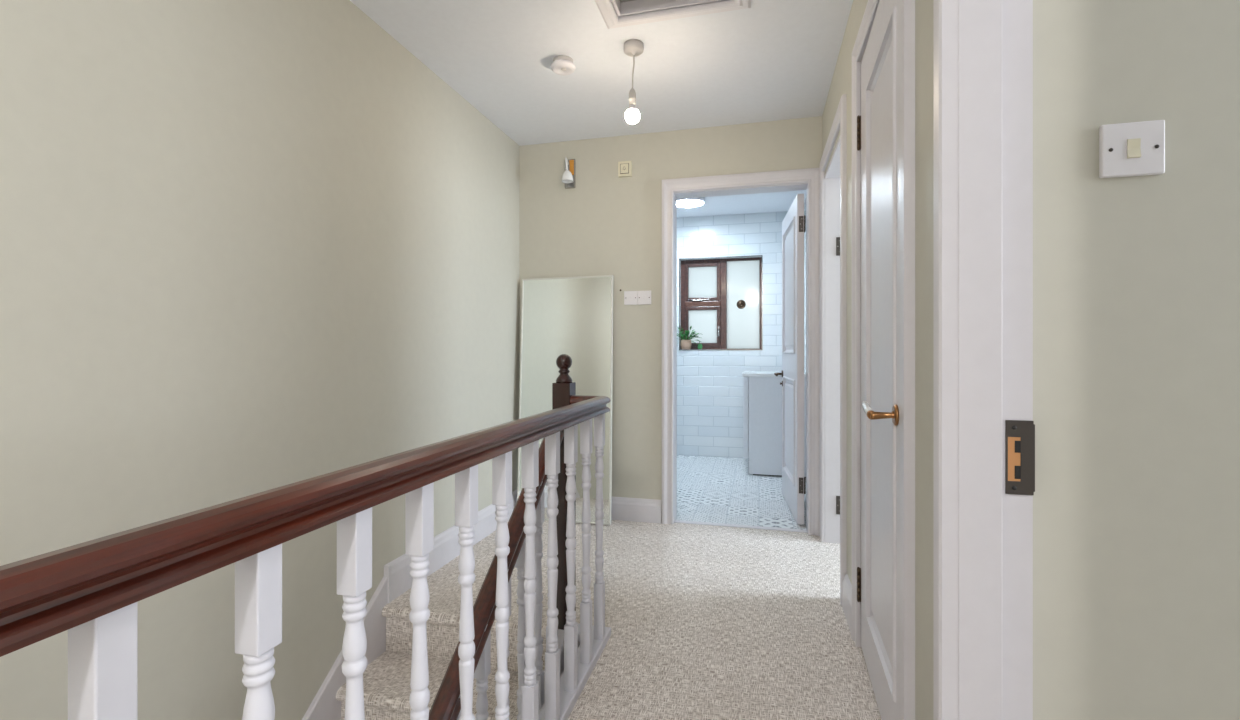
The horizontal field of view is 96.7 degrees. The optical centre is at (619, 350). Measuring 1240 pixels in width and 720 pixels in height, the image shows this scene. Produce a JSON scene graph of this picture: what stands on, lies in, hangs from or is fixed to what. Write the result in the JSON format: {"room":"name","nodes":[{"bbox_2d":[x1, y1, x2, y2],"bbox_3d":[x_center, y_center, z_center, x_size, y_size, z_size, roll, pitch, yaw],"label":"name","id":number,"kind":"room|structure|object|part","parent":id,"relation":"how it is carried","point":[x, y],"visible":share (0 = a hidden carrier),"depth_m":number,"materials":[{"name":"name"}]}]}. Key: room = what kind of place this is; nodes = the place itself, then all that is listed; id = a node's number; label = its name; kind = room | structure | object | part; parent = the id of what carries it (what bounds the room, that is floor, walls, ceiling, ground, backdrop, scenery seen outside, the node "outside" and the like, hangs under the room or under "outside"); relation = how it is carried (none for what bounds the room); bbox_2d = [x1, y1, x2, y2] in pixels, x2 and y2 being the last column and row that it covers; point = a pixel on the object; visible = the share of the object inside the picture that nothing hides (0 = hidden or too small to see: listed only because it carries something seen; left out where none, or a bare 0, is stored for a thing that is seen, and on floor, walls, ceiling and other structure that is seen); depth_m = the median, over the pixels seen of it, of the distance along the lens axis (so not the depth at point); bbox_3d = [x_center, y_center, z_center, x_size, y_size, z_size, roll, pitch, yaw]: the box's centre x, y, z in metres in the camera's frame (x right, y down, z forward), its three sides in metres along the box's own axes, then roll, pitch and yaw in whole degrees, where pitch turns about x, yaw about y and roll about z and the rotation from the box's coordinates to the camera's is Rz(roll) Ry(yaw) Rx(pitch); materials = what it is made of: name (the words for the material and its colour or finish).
{"room":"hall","nodes":[
{"label":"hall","id":0,"kind":"room"},
{"bbox_2d":[0,0,519,719],"bbox_3d":[-1.418,1.130,0.786,0.100,4.940,5.830,0,0,14],"label":"wall","id":1,"kind":"structure","parent":0,"point":[248,247],"depth_m":1.62,"materials":[{"name":"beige paint"}]},
{"bbox_2d":[386,490,516,600],"bbox_3d":[-0.809,0.973,2.950,0.022,0.155,1.335,0,0,14],"label":"baseboard","id":2,"kind":"structure","parent":1,"relation":"attached to","point":[447,547],"depth_m":2.70,"materials":[{"name":"white wood"}]},
{"bbox_2d":[350,0,852,217],"bbox_3d":[1.164,-1.400,1.377,4.817,0.120,8.440,0,0,14],"label":"ceiling","id":3,"kind":"structure","parent":0,"point":[769,60],"depth_m":2.57,"materials":[{"name":"white paint"}]},
{"bbox_2d":[551,55,574,75],"bbox_3d":[-0.262,-1.314,2.541,0.114,0.052,0.114,0,0,14],"label":"smoke detector","id":4,"kind":"object","parent":3,"relation":"attached to","point":[563,65],"visible":1,"depth_m":2.51,"materials":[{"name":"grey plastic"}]},
{"bbox_2d":[624,39,643,123],"bbox_3d":[0.059,-1.168,2.411,0.088,0.344,0.088,0,0,14],"label":"pendant light","id":5,"kind":"object","parent":3,"relation":"hanging from","point":[633,48],"visible":1,"depth_m":2.40,"materials":[{"name":"grey plastic"}]},
{"bbox_3d":[0.055,-1.023,2.412,0.065,0.054,0.065,0,0,14],"label":"bulb","id":6,"kind":"part","parent":5,"relation":"part of","materials":[{"name":"white glass"}]},
{"bbox_2d":[595,0,750,28],"bbox_3d":[0.152,-1.367,1.908,0.578,0.086,0.635,0,0,14],"label":"hatch","id":7,"kind":"object","parent":3,"relation":"attached to","point":[612,18],"visible":1,"depth_m":2.17,"materials":[{"name":"white plastic"}]},
{"bbox_2d":[677,197,704,207],"bbox_3d":[0.600,-1.316,4.851,0.290,0.056,0.290,0,0,14],"label":"ceiling lamp","id":8,"kind":"object","parent":3,"relation":"attached to","point":[699,201],"visible":0.72,"depth_m":4.80,"materials":[{"name":"white plastic"}]},
{"bbox_2d":[677,200,703,206],"bbox_3d":[0.600,-1.310,4.851,0.273,0.044,0.273,0,0,14],"label":"diffuser","id":9,"kind":"object","parent":8,"relation":"attached to","point":[680,203],"depth_m":4.82,"materials":[{"name":"white plastic"}]},
{"bbox_2d":[386,455,881,719],"bbox_3d":[1.200,1.160,1.317,4.717,0.220,8.140,0,0,14],"label":"floor","id":10,"kind":"structure","parent":0,"point":[706,622],"depth_m":2.24,"materials":[{"name":"beige carpet"}]},
{"bbox_2d":[0,395,610,719],"bbox_3d":[-0.648,0.717,-0.060,0.173,1.106,4.366,0,0,14],"label":"balustrade","id":11,"kind":"object","parent":10,"relation":"on","point":[91,590],"visible":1,"depth_m":0.76,"materials":[{"name":"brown wood"}]},
{"bbox_3d":[-0.462,1.035,0.615,0.136,0.030,2.966,0,0,14],"label":"rail","id":12,"kind":"part","parent":11,"relation":"part of","materials":[{"name":"white wood"}]},
{"bbox_2d":[517,275,612,524],"bbox_3d":[-0.343,0.289,3.439,0.621,1.521,0.137,0,0,14],"label":"leaning mirror","id":13,"kind":"object","parent":10,"relation":"on","point":[571,316],"visible":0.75,"depth_m":3.45,"materials":[{"name":"white mirror"}]},
{"bbox_2d":[742,371,805,476],"bbox_3d":[1.370,0.619,4.904,0.538,0.862,0.640,0,0,14],"label":"vanity cabinet","id":14,"kind":"object","parent":10,"relation":"on","point":[762,390],"visible":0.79,"depth_m":4.62,"materials":[{"name":"white wood"}]},
{"bbox_3d":[1.103,0.568,4.814,0.043,0.695,0.305,0,0,14],"label":"cabinet door","id":15,"kind":"part","parent":14,"relation":"part of","materials":[{"name":"white wood"}]},
{"bbox_2d":[742,371,805,376],"bbox_3d":[1.370,0.203,4.904,0.538,0.030,0.640,0,0,14],"label":"countertop","id":16,"kind":"structure","parent":14,"relation":"on","point":[746,373],"depth_m":4.64,"materials":[{"name":"white stone"}]},
{"bbox_2d":[520,116,821,499],"bbox_3d":[1.597,1.130,3.093,4.817,4.940,0.120,0,0,14],"label":"wall","id":17,"kind":"structure","parent":0,"point":[607,224],"depth_m":3.42,"materials":[{"name":"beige paint"}]},
{"bbox_2d":[562,157,574,188],"bbox_3d":[-0.326,-1.127,3.464,0.074,0.183,0.101,0,0,14],"label":"wall lamp","id":18,"kind":"object","parent":17,"relation":"attached to","point":[568,177],"visible":1,"depth_m":3.49,"materials":[{"name":"white"}]},
{"bbox_3d":[-0.335,-1.168,3.477,0.022,0.098,0.066,0,0,-2],"label":"arm","id":19,"kind":"part","parent":18,"relation":"part of","materials":[{"name":"silver metal"}]},
{"bbox_3d":[-0.329,-1.095,3.451,0.074,0.069,0.074,0,0,14],"label":"lamp shade","id":20,"kind":"part","parent":18,"relation":"part of","materials":[{"name":"white glass"}]},
{"bbox_2d":[618,161,631,177],"bbox_3d":[0.031,-1.126,3.409,0.084,0.092,0.034,0,0,14],"label":"door chime","id":21,"kind":"object","parent":17,"relation":"attached to","point":[624,167],"visible":1,"depth_m":3.40,"materials":[{"name":"beige plastic"}]},
{"bbox_2d":[624,291,637,304],"bbox_3d":[0.067,-0.329,3.411,0.085,0.085,0.012,0,0,14],"label":"light switch","id":22,"kind":"object","parent":17,"relation":"attached to","point":[630,297],"visible":1,"depth_m":3.41,"materials":[{"name":"white plastic"}]},
{"bbox_2d":[611,496,661,523],"bbox_3d":[-0.203,0.980,3.476,0.939,0.140,0.018,0,0,14],"label":"baseboard","id":23,"kind":"structure","parent":17,"relation":"attached to","point":[622,508],"depth_m":3.39,"materials":[{"name":"white wood"}]},
{"bbox_2d":[638,291,650,304],"bbox_3d":[0.150,-0.329,3.390,0.085,0.085,0.012,0,0,14],"label":"light switch","id":24,"kind":"object","parent":17,"relation":"attached to","point":[644,297],"visible":1,"depth_m":3.39,"materials":[{"name":"white plastic"}]},
{"bbox_2d":[662,168,819,535],"bbox_3d":[0.807,0.004,3.670,0.919,2.094,0.894,0,0,14],"label":"door","id":25,"kind":"structure","parent":17,"relation":"in","point":[795,223],"depth_m":3.30,"materials":[{"name":"white wood"}]},
{"bbox_2d":[677,211,787,457],"bbox_3d":[0.914,-0.150,5.566,1.950,2.400,0.160,0,0,14],"label":"wall","id":26,"kind":"structure","parent":0,"point":[709,382],"depth_m":5.46,"materials":[{"name":"white tile"}]},
{"bbox_2d":[677,326,702,349],"bbox_3d":[0.657,-0.133,5.538,0.336,0.237,0.247,0,0,14],"label":"potted plant","id":27,"kind":"object","parent":26,"relation":"on","point":[685,344],"visible":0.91,"depth_m":5.52,"materials":[{"name":"green plant"}]},
{"bbox_3d":[0.667,-0.064,5.566,0.112,0.098,0.112,0,0,14],"label":"pot","id":28,"kind":"part","parent":27,"relation":"part of","materials":[{"name":"beige ceramic"}]},
{"bbox_2d":[679,255,762,349],"bbox_3d":[1.007,-0.470,5.524,0.816,0.926,0.134,0,0,14],"label":"window","id":29,"kind":"structure","parent":26,"relation":"in","point":[722,299],"depth_m":5.53,"materials":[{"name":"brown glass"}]},
{"bbox_3d":[0.843,-0.698,5.602,0.355,0.385,0.064,0,0,14],"label":"sash","id":30,"kind":"part","parent":29,"relation":"part of","materials":[{"name":"brown wood"}]},
{"bbox_3d":[0.842,-0.698,5.607,0.288,0.313,0.006,0,0,14],"label":"pane","id":31,"kind":"part","parent":29,"relation":"part of","materials":[{"name":"white glass"}]},
{"bbox_3d":[0.843,-0.247,5.602,0.355,0.405,0.064,0,0,14],"label":"sash","id":32,"kind":"part","parent":29,"relation":"part of","materials":[{"name":"brown wood"}]},
{"bbox_3d":[0.842,-0.247,5.607,0.288,0.333,0.006,0,0,14],"label":"pane","id":33,"kind":"part","parent":29,"relation":"part of","materials":[{"name":"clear glass"}]},
{"bbox_2d":[737,300,745,308],"bbox_3d":[1.209,-0.465,5.498,0.090,0.090,0.018,0,0,14],"label":"vent","id":34,"kind":"object","parent":29,"relation":"attached to","point":[741,304],"depth_m":5.49,"materials":[{"name":"brown metal"}]},
{"bbox_3d":[1.229,-0.462,5.506,0.320,0.877,0.006,0,0,14],"label":"pane","id":35,"kind":"part","parent":29,"relation":"part of","materials":[{"name":"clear glass"}]},
{"bbox_2d":[804,199,805,372],"bbox_3d":[0.639,-0.150,4.475,1.950,2.400,2.090,0,0,14],"label":"wall","id":36,"kind":"structure","parent":0,"point":[805,199],"depth_m":4.89,"materials":[{"name":"white tile"}]},
{"bbox_2d":[822,0,932,719],"bbox_3d":[0.485,-0.145,0.306,0.093,2.390,5.830,0,0,14],"label":"wall","id":37,"kind":"structure","parent":0,"point":[841,83],"depth_m":1.22,"materials":[{"name":"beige paint"}]},
{"bbox_2d":[820,94,846,604],"bbox_3d":[1.080,-0.003,2.667,0.134,2.106,0.852,0,0,14],"label":"door","id":38,"kind":"structure","parent":37,"relation":"in","point":[833,183],"depth_m":3.01,"materials":[{"name":"white wood"}]},
{"bbox_3d":[1.091,0.043,2.664,0.112,2.014,0.748,0,0,14],"label":"frame","id":39,"kind":"part","parent":38,"relation":"part of","materials":[{"name":"white wood"}]},
{"bbox_2d":[842,574,851,634],"bbox_3d":[0.892,0.980,2.144,0.018,0.140,0.225,0,0,14],"label":"baseboard","id":40,"kind":"structure","parent":37,"relation":"attached to","point":[846,585],"depth_m":2.15,"materials":[{"name":"white wood"}]},
{"bbox_2d":[852,0,914,719],"bbox_3d":[0.777,-0.023,1.644,0.181,2.146,0.774,0,0,14],"label":"door","id":41,"kind":"structure","parent":37,"relation":"in","point":[883,81],"depth_m":1.51,"materials":[{"name":"white wood"}]},
{"bbox_3d":[0.766,-0.023,1.651,0.021,2.146,0.766,0,0,14],"label":"architrave","id":42,"kind":"part","parent":41,"relation":"part of","materials":[{"name":"white wood"}]},
{"bbox_3d":[0.675,0.157,1.352,0.008,0.052,0.052,0,0,16],"label":"handle","id":43,"kind":"part","parent":41,"relation":"part of","materials":[{"name":"gold metal"}]},
{"bbox_2d":[933,0,1034,719],"bbox_3d":[0.524,0.005,0.562,0.148,2.090,0.927,0,0,14],"label":"door","id":44,"kind":"structure","parent":37,"relation":"in","point":[984,426],"depth_m":0.93,"materials":[{"name":"white wood"}]},
{"bbox_3d":[0.478,0.005,0.574,0.052,2.090,0.927,0,0,14],"label":"architrave","id":45,"kind":"part","parent":44,"relation":"part of","materials":[{"name":"white wood"}]},
{"bbox_3d":[0.670,0.178,0.926,0.043,0.124,0.012,0,0,14],"label":"strike plate","id":46,"kind":"part","parent":44,"relation":"part of","materials":[{"name":"grey metal"}]},
{"bbox_2d":[1033,0,1239,719],"bbox_3d":[2.041,-0.145,0.645,2.758,2.390,0.100,0,0,14],"label":"wall","id":47,"kind":"structure","parent":0,"point":[1136,279],"depth_m":0.90,"materials":[{"name":"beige paint"}]},
{"bbox_2d":[1099,120,1164,177],"bbox_3d":[0.830,-0.327,0.892,0.086,0.086,0.014,0,0,14],"label":"light switch","id":48,"kind":"object","parent":47,"relation":"attached to","point":[1133,148],"visible":1,"depth_m":0.89,"materials":[{"name":"white plastic"}]},
{"bbox_3d":[-1.100,3.640,-0.032,0.917,0.120,4.400,0,0,14],"label":"floor","id":49,"kind":"structure","parent":0,"visible":0},
{"bbox_2d":[302,565,545,719],"bbox_3d":[-0.988,2.307,0.661,0.795,2.824,3.198,0,0,14],"label":"staircase","id":50,"kind":"structure","parent":49,"relation":"on","point":[388,628],"depth_m":2.14,"materials":[{"name":"beige carpet"}]},
{"bbox_2d":[429,354,575,719],"bbox_3d":[-0.549,1.732,0.687,0.068,3.441,2.864,0,0,14],"label":"balustrade","id":51,"kind":"object","parent":50,"relation":"on","point":[446,705],"visible":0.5,"depth_m":1.67,"materials":[{"name":"brown wood"}]},
{"bbox_3d":[-0.207,0.758,2.043,0.068,1.283,0.068,0,0,14],"label":"newel post","id":52,"kind":"part","parent":51,"relation":"part of","materials":[{"name":"brown wood"}]}
]}

